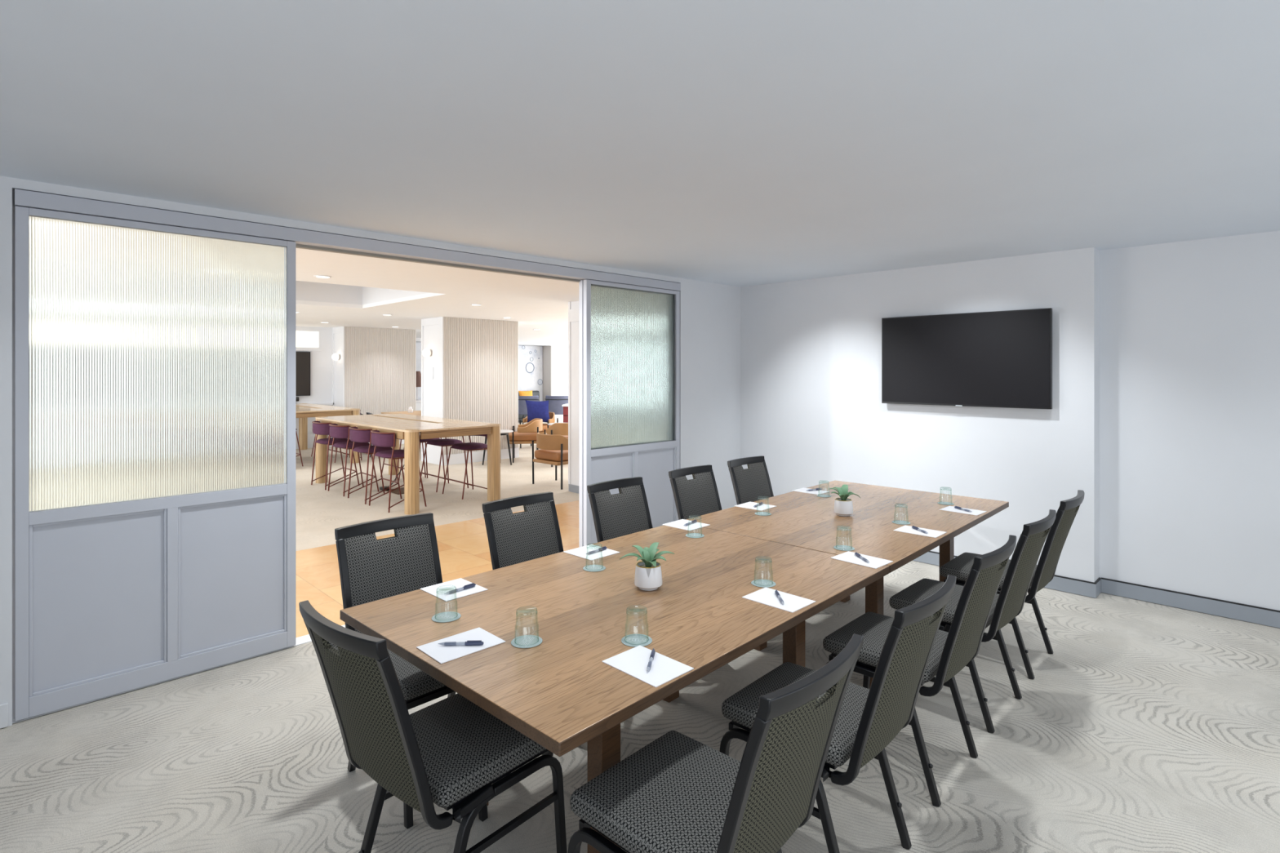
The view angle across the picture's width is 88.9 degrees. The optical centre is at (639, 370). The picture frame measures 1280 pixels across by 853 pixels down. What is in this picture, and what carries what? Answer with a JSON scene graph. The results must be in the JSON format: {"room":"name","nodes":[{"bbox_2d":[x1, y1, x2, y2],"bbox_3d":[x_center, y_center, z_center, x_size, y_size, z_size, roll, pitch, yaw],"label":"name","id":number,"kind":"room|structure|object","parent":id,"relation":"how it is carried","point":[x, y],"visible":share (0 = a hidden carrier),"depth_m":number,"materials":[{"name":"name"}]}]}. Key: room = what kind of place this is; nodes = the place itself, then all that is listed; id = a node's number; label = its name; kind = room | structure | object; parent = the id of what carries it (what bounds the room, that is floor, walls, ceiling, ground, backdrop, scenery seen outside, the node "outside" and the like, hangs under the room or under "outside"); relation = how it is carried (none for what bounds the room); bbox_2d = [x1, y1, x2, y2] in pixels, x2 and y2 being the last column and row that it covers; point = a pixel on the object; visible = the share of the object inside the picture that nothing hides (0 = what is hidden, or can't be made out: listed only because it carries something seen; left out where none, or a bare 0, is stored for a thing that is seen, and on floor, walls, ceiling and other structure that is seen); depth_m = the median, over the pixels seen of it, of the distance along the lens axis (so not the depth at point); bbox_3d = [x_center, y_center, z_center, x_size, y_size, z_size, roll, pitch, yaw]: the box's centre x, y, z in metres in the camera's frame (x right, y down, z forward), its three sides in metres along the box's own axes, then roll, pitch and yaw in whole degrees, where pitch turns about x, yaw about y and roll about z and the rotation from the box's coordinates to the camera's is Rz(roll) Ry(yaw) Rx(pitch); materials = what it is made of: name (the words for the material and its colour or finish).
{"room":"meeting room","nodes":[
{"label":"meeting room","id":0,"kind":"room"},
{"bbox_2d":[295,325,333,448],"bbox_3d":[-9.434,0.331,10.486,8.620,2.450,0.170,0,0,-45],"label":"wall","id":1,"kind":"structure","parent":0,"point":[321,359],"depth_m":13.29,"materials":[{"name":"paint"}]},
{"bbox_2d":[295,351,310,395],"bbox_3d":[-7.225,0.056,12.562,1.640,0.880,0.057,0,0,-45],"label":"television","id":2,"kind":"object","parent":1,"relation":"attached to","point":[302,359],"visible":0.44,"depth_m":13.02,"materials":[{"name":"black plastic"}]},
{"bbox_2d":[295,330,317,347],"bbox_3d":[-9.572,-0.639,10.427,8.340,0.330,0.040,0,0,-45],"label":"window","id":3,"kind":"structure","parent":1,"relation":"in","point":[303,339],"depth_m":13.20,"materials":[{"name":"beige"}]},
{"bbox_2d":[295,280,430,304],"bbox_3d":[-6.043,-1.114,7.736,5.230,0.340,5.610,0,0,-45],"label":"ceiling","id":4,"kind":"structure","parent":0,"point":[304,291],"depth_m":8.94,"materials":[{"name":"paint"}]},
{"bbox_2d":[0,175,740,726],"bbox_3d":[-1.903,0.354,3.800,8.320,2.405,0.130,0,0,-45],"label":"wall","id":5,"kind":"structure","parent":0,"point":[710,312],"depth_m":4.44,"materials":[{"name":"paint"}]},
{"bbox_2d":[0,702,8,728],"bbox_3d":[-3.750,1.502,1.873,2.782,0.102,0.010,0,0,-45],"label":"baseboard","id":6,"kind":"structure","parent":5,"relation":"attached to","point":[3,708],"depth_m":2.84,"materials":[{"name":"paint"}]},
{"bbox_2d":[14,205,295,721],"bbox_3d":[-2.361,0.408,3.291,1.144,2.272,0.042,0,0,-45],"label":"door","id":7,"kind":"structure","parent":5,"relation":"in","point":[155,364],"depth_m":3.21,"materials":[{"name":"paint"}]},
{"bbox_2d":[12,624,345,723],"bbox_3d":[-1.248,1.604,4.462,4.420,0.104,0.110,0,0,-45],"label":"trim","id":8,"kind":"structure","parent":5,"relation":"attached to","point":[304,639],"depth_m":3.35,"materials":[{"name":"paint"}]},
{"bbox_2d":[14,188,680,291],"bbox_3d":[-1.225,-0.766,4.446,4.385,0.069,0.106,0,0,-45],"label":"trim","id":9,"kind":"structure","parent":5,"relation":"attached to","point":[25,198],"depth_m":3.72,"materials":[{"name":"paint"}]},
{"bbox_2d":[295,244,579,282],"bbox_3d":[-1.267,-0.724,4.488,4.390,0.016,0.043,0,0,-45],"label":"trim","id":10,"kind":"structure","parent":5,"relation":"attached to","point":[297,246],"depth_m":4.32,"materials":[{"name":"metal"}]},
{"bbox_2d":[578,280,583,547],"bbox_3d":[-0.087,0.408,5.611,1.092,2.272,0.042,0,0,-45],"label":"door","id":11,"kind":"structure","parent":5,"relation":"in","point":[581,282],"depth_m":5.22,"materials":[{"name":"paint"}]},
{"bbox_2d":[583,279,679,546],"bbox_3d":[-0.046,0.408,5.582,1.106,2.272,0.042,0,0,-45],"label":"door","id":12,"kind":"structure","parent":5,"relation":"in","point":[632,333],"depth_m":5.55,"materials":[{"name":"paint"}]},
{"bbox_2d":[332,326,416,445],"bbox_3d":[-5.596,0.332,13.796,1.528,2.449,0.624,0,0,-45],"label":"wall column","id":13,"kind":"structure","parent":0,"point":[375,372],"depth_m":13.50,"materials":[{"name":"wood"}]},
{"bbox_2d":[331,353,339,360],"bbox_3d":[-6.152,-0.284,13.179,0.130,0.148,0.148,0,0,-45],"label":"wall light","id":14,"kind":"object","parent":13,"relation":"attached to","point":[335,357],"visible":1,"depth_m":13.14,"materials":[{"name":"beige"}]},
{"bbox_2d":[295,248,578,344],"bbox_3d":[-4.647,-0.919,14.450,21.000,0.050,18.870,0,0,-45],"label":"ceiling","id":15,"kind":"structure","parent":0,"point":[535,303],"depth_m":7.94,"materials":[{"name":"paint"}]},
{"bbox_2d":[295,418,578,637],"bbox_3d":[-4.647,1.606,14.450,21.000,0.100,18.870,0,0,-45],"label":"floor","id":16,"kind":"structure","parent":0,"point":[319,511],"depth_m":7.32,"materials":[{"name":"carpet"}]},
{"bbox_2d":[295,428,303,466],"bbox_3d":[-5.843,1.120,10.643,0.501,0.876,0.540,0,0,-45],"label":"bar stool","id":17,"kind":"object","parent":16,"relation":"on","point":[300,454],"visible":0.02,"depth_m":10.61,"materials":[{"name":"metal"}]},
{"bbox_2d":[295,403,359,462],"bbox_3d":[-6.126,1.099,11.643,1.190,0.914,2.759,0,0,-45],"label":"bar table","id":18,"kind":"object","parent":16,"relation":"on","point":[303,411],"visible":0.36,"depth_m":11.04,"materials":[{"name":"brown wood"}]},
{"bbox_2d":[311,420,359,489],"bbox_3d":[-4.159,1.120,8.863,0.501,0.876,0.540,0,0,-45],"label":"bar stool","id":19,"kind":"object","parent":16,"relation":"on","point":[318,428],"visible":0.84,"depth_m":8.69,"materials":[{"name":"fabric"}]},
{"bbox_2d":[328,409,361,462],"bbox_3d":[-5.163,1.120,11.385,0.501,0.876,0.540,0,0,-45],"label":"bar stool","id":20,"kind":"object","parent":16,"relation":"on","point":[336,451],"visible":0.1,"depth_m":11.19,"materials":[{"name":"metal"}]},
{"bbox_2d":[328,423,378,496],"bbox_3d":[-3.715,1.120,8.415,0.501,0.876,0.540,0,0,-45],"label":"bar stool","id":21,"kind":"object","parent":16,"relation":"on","point":[336,431],"visible":0.91,"depth_m":8.23,"materials":[{"name":"fabric"}]},
{"bbox_2d":[347,426,402,504],"bbox_3d":[-3.248,1.120,7.942,0.501,0.876,0.540,0,0,-45],"label":"bar stool","id":22,"kind":"object","parent":16,"relation":"on","point":[356,435],"visible":0.89,"depth_m":7.77,"materials":[{"name":"fabric"}]},
{"bbox_2d":[386,487,404,494],"bbox_3d":[-3.091,1.552,8.442,0.260,0.008,0.400,0,0,-45],"label":"floor outlet","id":23,"kind":"object","parent":16,"relation":"on","point":[397,491],"visible":0.49,"depth_m":8.42,"materials":[{"name":"brown metal"}]},
{"bbox_2d":[368,429,426,512],"bbox_3d":[-2.801,1.120,7.491,0.501,0.876,0.540,0,0,-45],"label":"bar stool","id":24,"kind":"object","parent":16,"relation":"on","point":[378,439],"visible":0.94,"depth_m":7.29,"materials":[{"name":"fabric"}]},
{"bbox_2d":[381,410,421,415],"bbox_3d":[-4.236,1.185,12.584,0.900,0.747,1.500,0,0,-45],"label":"dining table","id":25,"kind":"object","parent":16,"relation":"on","point":[415,412],"visible":0.18,"depth_m":12.70,"materials":[{"name":"brown wood"}]},
{"bbox_2d":[380,435,426,480],"bbox_3d":[-3.451,1.120,9.563,0.501,0.876,0.540,0,0,-45],"label":"bar stool","id":26,"kind":"object","parent":16,"relation":"on","point":[397,466],"visible":0.03,"depth_m":9.49,"materials":[{"name":"metal"}]},
{"bbox_2d":[315,413,500,515],"bbox_3d":[-3.102,1.099,8.488,1.190,0.914,2.920,0,0,-45],"label":"bar table","id":27,"kind":"object","parent":16,"relation":"on","point":[407,428],"visible":0.94,"depth_m":7.80,"materials":[{"name":"brown wood"}]},
{"bbox_2d":[416,400,421,432],"bbox_3d":[-5.579,1.156,16.813,1.240,0.800,0.540,0,0,-45],"label":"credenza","id":28,"kind":"object","parent":16,"relation":"on","point":[418,402],"visible":0.02,"depth_m":16.45,"materials":[{"name":"white wood"}]},
{"bbox_2d":[416,371,421,400],"bbox_3d":[-5.700,0.381,16.693,0.440,0.750,0.440,0,0,-45],"label":"table lamp","id":29,"kind":"object","parent":28,"relation":"on","point":[418,373],"visible":0.59,"depth_m":16.60,"materials":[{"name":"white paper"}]},
{"bbox_2d":[398,435,444,479],"bbox_3d":[-3.043,1.120,9.150,0.501,0.876,0.540,0,0,-45],"label":"bar stool","id":30,"kind":"object","parent":16,"relation":"on","point":[424,441],"visible":0.09,"depth_m":9.09,"materials":[{"name":"metal"}]},
{"bbox_2d":[419,435,468,492],"bbox_3d":[-2.607,1.120,8.710,0.501,0.876,0.540,0,0,-45],"label":"bar stool","id":31,"kind":"object","parent":16,"relation":"on","point":[446,442],"visible":0.44,"depth_m":8.61,"materials":[{"name":"fabric"}]},
{"bbox_2d":[442,434,487,499],"bbox_3d":[-2.150,1.120,8.248,0.501,0.876,0.540,0,0,-45],"label":"bar stool","id":32,"kind":"object","parent":16,"relation":"on","point":[469,446],"visible":0.47,"depth_m":8.14,"materials":[{"name":"fabric"}]},
{"bbox_2d":[482,429,513,465],"bbox_3d":[-2.365,1.276,10.793,0.530,0.564,0.530,0,0,-45],"label":"side table","id":33,"kind":"object","parent":16,"relation":"on","point":[503,432],"visible":0.41,"depth_m":10.78,"materials":[{"name":"grey stone"}]},
{"bbox_2d":[508,417,542,462],"bbox_3d":[-2.003,1.200,11.405,0.595,0.712,0.655,0,0,-10],"label":"armchair","id":34,"kind":"object","parent":16,"relation":"on","point":[526,433],"visible":0.84,"depth_m":11.15,"materials":[{"name":"leather"}]},
{"bbox_2d":[508,431,537,440],"bbox_3d":[-2.033,1.135,11.400,0.535,0.130,0.530,0,0,-10],"label":"seat cushion","id":35,"kind":"object","parent":34,"relation":"on","point":[517,436],"depth_m":11.15,"materials":[{"name":"brown leather"}]},
{"bbox_2d":[518,395,539,424],"bbox_3d":[-3.244,1.128,18.466,0.783,0.863,0.682,0,0,20],"label":"tub chair","id":36,"kind":"object","parent":16,"relation":"on","point":[522,410],"visible":0.29,"depth_m":18.15,"materials":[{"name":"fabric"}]},
{"bbox_2d":[518,391,539,418],"bbox_3d":[-3.657,1.091,19.918,1.800,0.930,0.770,0,0,-45],"label":"sofa","id":37,"kind":"object","parent":16,"relation":"on","point":[534,393],"visible":0.09,"depth_m":20.53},
{"bbox_2d":[518,390,532,395],"bbox_3d":[-3.484,0.796,19.984,0.520,0.391,0.156,0,0,-45],"label":"cushion","id":38,"kind":"object","parent":37,"relation":"on","point":[521,393],"visible":0.45,"depth_m":19.93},
{"bbox_2d":[520,412,558,448],"bbox_3d":[-2.042,1.200,13.207,0.655,0.712,0.595,0,0,20],"label":"armchair","id":39,"kind":"object","parent":16,"relation":"on","point":[552,415],"visible":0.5,"depth_m":13.12,"materials":[{"name":"leather"}]},
{"bbox_2d":[524,400,549,422],"bbox_3d":[-2.059,0.819,13.163,0.543,0.463,0.166,0,0,18],"label":"cushion","id":40,"kind":"object","parent":39,"relation":"on","point":[540,410],"visible":0.88,"depth_m":13.09,"materials":[{"name":"fabric"}]},
{"bbox_2d":[540,423,551,431],"bbox_3d":[-2.052,1.135,13.179,0.530,0.130,0.535,0,0,20],"label":"seat cushion","id":41,"kind":"object","parent":39,"relation":"on","point":[544,425],"depth_m":12.93,"materials":[{"name":"leather"}]},
{"bbox_2d":[532,432,568,489],"bbox_3d":[-1.107,1.200,8.928,0.655,0.712,0.595,0,0,43],"label":"armchair","id":42,"kind":"object","parent":16,"relation":"on","point":[553,451],"visible":0.78,"depth_m":8.67,"materials":[{"name":"leather"}]},
{"bbox_2d":[534,448,568,461],"bbox_3d":[-1.086,1.135,8.950,0.530,0.130,0.535,0,0,43],"label":"seat cushion","id":43,"kind":"object","parent":42,"relation":"on","point":[550,455],"depth_m":8.73,"materials":[{"name":"brown leather"}]},
{"bbox_2d":[544,422,568,466],"bbox_3d":[-1.227,1.200,10.881,0.655,0.712,0.595,0,0,-23],"label":"armchair","id":44,"kind":"object","parent":16,"relation":"on","point":[557,428],"visible":0.27,"depth_m":10.59,"materials":[{"name":"leather"}]},
{"bbox_2d":[545,395,568,414],"bbox_3d":[-2.304,1.128,18.466,0.783,0.863,0.682,0,0,0],"label":"tub chair","id":45,"kind":"object","parent":16,"relation":"on","point":[555,402],"visible":0.57,"depth_m":18.17,"materials":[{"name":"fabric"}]},
{"bbox_2d":[561,403,568,422],"bbox_3d":[-0.997,1.139,14.102,1.280,0.835,0.560,0,0,5],"label":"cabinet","id":46,"kind":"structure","parent":16,"relation":"on","point":[565,406],"depth_m":13.90,"materials":[{"name":"red wood"}]},
{"bbox_2d":[421,316,519,466],"bbox_3d":[-2.978,0.332,11.506,1.488,2.449,0.764,0,0,-45],"label":"wall column","id":47,"kind":"structure","parent":0,"point":[474,362],"depth_m":11.15,"materials":[{"name":"paint"}]},
{"bbox_2d":[422,348,431,357],"bbox_3d":[-3.596,-0.304,10.981,0.130,0.148,0.148,0,0,-45],"label":"wall light","id":48,"kind":"object","parent":47,"relation":"attached to","point":[426,353],"visible":1,"depth_m":10.94,"materials":[{"name":"beige"}]},
{"bbox_2d":[542,345,553,400],"bbox_3d":[-2.950,0.376,20.934,0.105,2.360,0.460,0,0,-45],"label":"wall","id":49,"kind":"structure","parent":0,"point":[548,351],"depth_m":20.84,"materials":[{"name":"paint"}]},
{"bbox_2d":[553,346,564,419],"bbox_3d":[-2.632,0.376,20.996,0.425,2.360,0.120,0,0,-45],"label":"wall","id":50,"kind":"structure","parent":0,"point":[558,351],"depth_m":20.96,"materials":[{"name":"paint"}]},
{"bbox_2d":[416,337,564,346],"bbox_3d":[-4.647,-0.849,19.255,5.760,0.087,0.460,0,0,-45],"label":"trim","id":51,"kind":"structure","parent":50,"relation":"attached to","point":[418,340],"depth_m":20.39,"materials":[{"name":"paint"}]},
{"bbox_2d":[564,344,568,395],"bbox_3d":[-1.617,0.196,22.035,2.420,2.120,0.050,0,0,-45],"label":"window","id":52,"kind":"structure","parent":50,"relation":"in","point":[566,347],"depth_m":21.22,"materials":[{"name":"white"}]},
{"bbox_2d":[568,301,578,493],"bbox_3d":[-0.377,0.332,8.330,0.639,2.449,0.922,0,0,-45],"label":"wall column","id":53,"kind":"structure","parent":0,"point":[573,307],"depth_m":8.38,"materials":[{"name":"paint"}]},
{"bbox_2d":[0,0,1279,287],"bbox_3d":[0.337,-0.899,1.655,8.485,0.100,6.330,0,0,-45],"label":"ceiling","id":54,"kind":"structure","parent":0,"point":[736,143],"depth_m":2.18,"materials":[{"name":"paint"}]},
{"bbox_2d":[0,560,1279,852],"bbox_3d":[0.340,1.606,1.581,8.385,0.100,6.220,0,0,-45],"label":"floor","id":55,"kind":"structure","parent":0,"point":[1146,726],"depth_m":2.63,"materials":[{"name":"carpet"}]},
{"bbox_2d":[334,512,509,828],"bbox_3d":[-0.879,1.099,2.591,0.653,0.920,0.432,0,0,44],"label":"banquet chair","id":56,"kind":"object","parent":55,"relation":"on","point":[371,569],"visible":0.4,"depth_m":2.71,"materials":[{"name":"fabric"}]},
{"bbox_2d":[344,524,436,633],"bbox_3d":[-1.039,0.903,2.745,0.165,0.442,0.368,0,0,44],"label":"chair backrest","id":57,"kind":"object","parent":56,"relation":"on","point":[406,562],"depth_m":2.74,"materials":[{"name":"fabric"}]},
{"bbox_2d":[298,600,567,852],"bbox_3d":[-0.592,1.099,1.897,0.432,0.920,0.653,0,0,40],"label":"banquet chair","id":58,"kind":"object","parent":55,"relation":"on","point":[451,753],"visible":0.97,"depth_m":1.75,"materials":[{"name":"fabric"}]},
{"bbox_2d":[482,492,564,569],"bbox_3d":[-0.401,1.099,3.099,0.653,0.920,0.432,0,0,43],"label":"banquet chair","id":59,"kind":"object","parent":55,"relation":"on","point":[533,533],"visible":0.44,"depth_m":3.25,"materials":[{"name":"fabric"}]},
{"bbox_2d":[340,525,889,852],"bbox_3d":[0.011,1.186,2.483,1.165,0.740,1.788,0,0,43],"label":"meeting table","id":60,"kind":"object","parent":55,"relation":"on","point":[558,693],"visible":0.64,"depth_m":2.14,"materials":[{"name":"brown wood"}]},
{"bbox_2d":[431,611,461,622],"bbox_3d":[-0.641,0.815,2.160,0.094,0.002,0.094,0,0,15],"label":"coaster","id":61,"kind":"object","parent":60,"relation":"on","point":[448,616],"visible":1,"depth_m":2.15,"materials":[{"name":"glass"}]},
{"bbox_2d":[419,577,488,601],"bbox_3d":[-0.695,0.815,2.435,0.190,0.002,0.172,0,0,44],"label":"notepad","id":62,"kind":"object","parent":60,"relation":"on","point":[435,590],"visible":0.86,"depth_m":2.43,"materials":[{"name":"white paper"}]},
{"bbox_2d":[444,582,475,594],"bbox_3d":[-0.666,0.806,2.414,0.012,0.014,0.134,0,0,40],"label":"ballpoint pen","id":63,"kind":"object","parent":62,"relation":"on","point":[473,584],"visible":1,"depth_m":2.42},
{"bbox_2d":[416,627,505,663],"bbox_3d":[-0.532,0.815,1.943,0.210,0.002,0.150,0,0,-45],"label":"notepad","id":64,"kind":"object","parent":60,"relation":"on","point":[442,654],"visible":1,"depth_m":1.93,"materials":[{"name":"white paper"}]},
{"bbox_2d":[437,640,484,645],"bbox_3d":[-0.531,0.806,1.933,0.134,0.014,0.012,0,0,-2],"label":"ballpoint pen","id":65,"kind":"object","parent":64,"relation":"on","point":[479,642],"visible":1,"depth_m":1.93,"materials":[{"name":"plastic"}]},
{"bbox_2d":[511,635,542,648],"bbox_3d":[-0.341,0.815,1.965,0.094,0.002,0.094,0,0,13],"label":"coaster","id":66,"kind":"object","parent":60,"relation":"on","point":[525,641],"visible":1,"depth_m":1.96,"materials":[{"name":"glass"}]},
{"bbox_2d":[563,544,619,560],"bbox_3d":[-0.218,0.815,2.935,0.190,0.002,0.172,0,0,44],"label":"notepad","id":67,"kind":"object","parent":60,"relation":"on","point":[580,552],"visible":0.79,"depth_m":2.93,"materials":[{"name":"white paper"}]},
{"bbox_2d":[585,546,606,554],"bbox_3d":[-0.196,0.806,2.928,0.012,0.014,0.134,0,0,40],"label":"ballpoint pen","id":68,"kind":"object","parent":67,"relation":"on","point":[604,548],"visible":1,"depth_m":2.93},
{"bbox_2d":[582,564,605,572],"bbox_3d":[-0.189,0.815,2.695,0.094,0.002,0.094,0,0,10],"label":"coaster","id":69,"kind":"object","parent":60,"relation":"on","point":[593,568],"visible":1,"depth_m":2.69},
{"bbox_2d":[621,634,652,647],"bbox_3d":[-0.010,0.815,1.973,0.094,0.002,0.094,0,0,5],"label":"coaster","id":70,"kind":"object","parent":60,"relation":"on","point":[632,640],"visible":1,"depth_m":1.97,"materials":[{"name":"glass"}]},
{"bbox_2d":[619,542,674,591],"bbox_3d":[0.031,0.739,2.470,0.166,0.154,0.141,0,0,31],"label":"potted plant","id":71,"kind":"object","parent":60,"relation":"on","point":[648,574],"visible":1,"depth_m":2.43,"materials":[{"name":"green plant"}]},
{"bbox_2d":[601,645,693,688],"bbox_3d":[0.020,0.815,1.808,0.150,0.002,0.210,0,0,-45],"label":"notepad","id":72,"kind":"object","parent":60,"relation":"on","point":[633,662],"visible":0.86,"depth_m":1.80,"materials":[{"name":"white paper"}]},
{"bbox_2d":[646,648,655,671],"bbox_3d":[0.030,0.806,1.818,0.012,0.014,0.134,0,0,8],"label":"ballpoint pen","id":73,"kind":"object","parent":72,"relation":"on","point":[653,651],"visible":1,"depth_m":1.82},
{"bbox_2d":[662,519,709,530],"bbox_3d":[0.244,0.815,3.455,0.190,0.002,0.172,0,0,43],"label":"notepad","id":74,"kind":"object","parent":60,"relation":"on","point":[678,524],"visible":1,"depth_m":3.44,"materials":[{"name":"white paper"}]},
{"bbox_2d":[685,533,704,537],"bbox_3d":[0.272,0.815,3.230,0.094,0.002,0.094,0,0,5],"label":"coaster","id":75,"kind":"object","parent":60,"relation":"on","point":[690,535],"visible":1,"depth_m":3.22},
{"bbox_2d":[751,579,776,587],"bbox_3d":[0.474,0.815,2.502,0.094,0.002,0.094,0,0,5],"label":"coaster","id":76,"kind":"object","parent":60,"relation":"on","point":[758,583],"visible":1,"depth_m":2.50,"materials":[{"name":"glass"}]},
{"bbox_2d":[742,587,815,613],"bbox_3d":[0.494,0.815,2.327,0.150,0.002,0.210,0,0,-45],"label":"notepad","id":77,"kind":"object","parent":60,"relation":"on","point":[766,596],"visible":1,"depth_m":2.31,"materials":[{"name":"white paper"}]},
{"bbox_2d":[774,589,783,604],"bbox_3d":[0.497,0.806,2.324,0.012,0.014,0.134,0,0,0],"label":"ballpoint pen","id":78,"kind":"object","parent":77,"relation":"on","point":[776,593],"visible":1,"depth_m":2.33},
{"bbox_2d":[830,551,893,568],"bbox_3d":[0.956,0.815,2.817,0.150,0.002,0.210,0,0,-43],"label":"notepad","id":79,"kind":"object","parent":60,"relation":"on","point":[874,562],"visible":1,"depth_m":2.80,"materials":[{"name":"white paper"}]},
{"bbox_2d":[586,476,653,542],"bbox_3d":[0.063,1.099,3.586,0.653,0.920,0.432,0,0,44],"label":"banquet chair","id":80,"kind":"object","parent":55,"relation":"on","point":[627,512],"visible":0.3,"depth_m":3.75,"materials":[{"name":"fabric"}]},
{"bbox_2d":[668,464,722,519],"bbox_3d":[0.540,1.099,4.094,0.653,0.920,0.432,0,0,44],"label":"banquet chair","id":81,"kind":"object","parent":55,"relation":"on","point":[699,495],"visible":0.31,"depth_m":4.25,"materials":[{"name":"fabric"}]},
{"bbox_2d":[567,633,863,852],"bbox_3d":[0.179,1.099,1.622,0.653,0.920,0.432,0,0,43],"label":"banquet chair","id":82,"kind":"object","parent":55,"relation":"on","point":[677,793],"visible":1,"depth_m":1.52,"materials":[{"name":"fabric"}]},
{"bbox_2d":[727,455,773,505],"bbox_3d":[0.975,1.099,4.560,0.432,0.920,0.653,0,0,-45],"label":"banquet chair","id":83,"kind":"object","parent":55,"relation":"on","point":[752,483],"visible":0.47,"depth_m":4.73,"materials":[{"name":"fabric"}]},
{"bbox_2d":[733,462,771,503],"bbox_3d":[0.819,0.903,4.718,0.368,0.442,0.165,0,0,-45],"label":"chair backrest","id":84,"kind":"object","parent":83,"relation":"on","point":[753,482],"depth_m":4.73,"materials":[{"name":"fabric"}]},
{"bbox_2d":[719,574,956,852],"bbox_3d":[0.626,1.099,2.083,0.653,0.920,0.432,0,0,43],"label":"banquet chair","id":85,"kind":"object","parent":55,"relation":"on","point":[868,720],"visible":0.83,"depth_m":1.89,"materials":[{"name":"fabric"}]},
{"bbox_2d":[685,480,1008,688],"bbox_3d":[1.252,1.186,3.805,1.165,0.740,1.830,0,0,43],"label":"meeting table","id":86,"kind":"object","parent":55,"relation":"on","point":[807,521],"visible":0.56,"depth_m":3.56,"materials":[{"name":"brown wood"}]},
{"bbox_2d":[734,502,776,511],"bbox_3d":[0.695,0.815,3.933,0.190,0.002,0.172,0,0,43],"label":"notepad","id":87,"kind":"object","parent":86,"relation":"on","point":[750,505],"visible":0.93,"depth_m":3.92,"materials":[{"name":"white paper"}]},
{"bbox_2d":[755,511,771,515],"bbox_3d":[0.701,0.815,3.721,0.094,0.002,0.094,0,0,5],"label":"coaster","id":88,"kind":"object","parent":86,"relation":"on","point":[761,513],"visible":1,"depth_m":3.72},
{"bbox_2d":[792,488,829,494],"bbox_3d":[1.155,0.815,4.421,0.150,0.002,0.200,0,0,-45],"label":"notepad","id":89,"kind":"object","parent":86,"relation":"on","point":[801,490],"visible":1,"depth_m":4.39,"materials":[{"name":"white paper"}]},
{"bbox_2d":[833,545,854,551],"bbox_3d":[0.939,0.815,3.002,0.094,0.002,0.094,0,0,5],"label":"coaster","id":90,"kind":"object","parent":86,"relation":"on","point":[842,548],"visible":1,"depth_m":3.00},
{"bbox_2d":[828,484,861,516],"bbox_3d":[1.156,0.734,3.703,0.154,0.165,0.118,0,0,-36],"label":"potted plant","id":91,"kind":"object","parent":86,"relation":"on","point":[843,506],"visible":1,"depth_m":3.67,"materials":[{"name":"green plant"}]},
{"bbox_2d":[892,520,910,524],"bbox_3d":[1.404,0.815,3.507,0.094,0.002,0.094,0,0,5],"label":"coaster","id":92,"kind":"object","parent":86,"relation":"on","point":[900,522],"visible":1,"depth_m":3.50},
{"bbox_2d":[893,525,946,537],"bbox_3d":[1.421,0.815,3.314,0.210,0.002,0.150,0,0,44],"label":"notepad","id":93,"kind":"object","parent":86,"relation":"on","point":[906,529],"visible":1,"depth_m":3.30,"materials":[{"name":"white paper"}]},
{"bbox_2d":[938,506,986,515],"bbox_3d":[1.883,0.815,3.806,0.150,0.002,0.210,0,0,-43],"label":"notepad","id":94,"kind":"object","parent":86,"relation":"on","point":[951,508],"visible":1,"depth_m":3.78,"materials":[{"name":"white paper"}]},
{"bbox_2d":[822,534,1016,807],"bbox_3d":[1.101,1.099,2.586,0.653,0.920,0.432,0,0,44],"label":"banquet chair","id":95,"kind":"object","parent":55,"relation":"on","point":[952,651],"visible":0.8,"depth_m":2.39,"materials":[{"name":"fabric"}]},
{"bbox_2d":[888,509,1056,733],"bbox_3d":[1.552,1.099,3.058,0.653,0.920,0.432,0,0,45],"label":"banquet chair","id":96,"kind":"object","parent":55,"relation":"on","point":[1009,603],"visible":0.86,"depth_m":2.85,"materials":[{"name":"fabric"}]},
{"bbox_2d":[939,489,1084,679],"bbox_3d":[2.015,1.099,3.547,0.653,0.920,0.432,0,0,44],"label":"banquet chair","id":97,"kind":"object","parent":55,"relation":"on","point":[960,566],"visible":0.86,"depth_m":3.33,"materials":[{"name":"fabric"}]},
{"bbox_2d":[740,247,1099,595],"bbox_3d":[2.159,0.354,5.628,0.265,2.405,2.985,0,0,-45],"label":"wall","id":98,"kind":"structure","parent":0,"point":[811,406],"depth_m":5.25,"materials":[{"name":"paint"}]},
{"bbox_2d":[881,307,1052,408],"bbox_3d":[2.485,-0.086,5.057,0.074,0.715,1.236,0,0,-45],"label":"television","id":99,"kind":"object","parent":98,"relation":"attached to","point":[995,358],"visible":1,"depth_m":4.97,"materials":[{"name":"black plastic"}]},
{"bbox_2d":[1099,231,1279,610],"bbox_3d":[4.405,0.354,3.490,0.120,2.405,3.215,0,0,-45],"label":"wall","id":100,"kind":"structure","parent":0,"point":[1189,331],"depth_m":4.23,"materials":[{"name":"paint"}]},
{"bbox_2d":[912,551,1279,628],"bbox_3d":[3.215,1.501,4.482,0.177,0.102,6.100,0,0,-45],"label":"baseboard","id":101,"kind":"structure","parent":100,"relation":"attached to","point":[1248,613],"depth_m":4.34,"materials":[{"name":"paint"}]},
{"bbox_3d":[-5.043,0.332,19.292,5.250,2.449,0.130,0,0,-45],"label":"wall","id":102,"kind":"structure","parent":0,"visible":0},
{"bbox_2d":[416,342,542,420],"bbox_3d":[-4.952,0.368,19.235,5.100,2.336,0.039,0,0,-45],"label":"mural panel","id":103,"kind":"object","parent":102,"relation":"attached to","point":[530,357],"visible":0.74,"depth_m":20.65,"materials":[{"name":"paint"}]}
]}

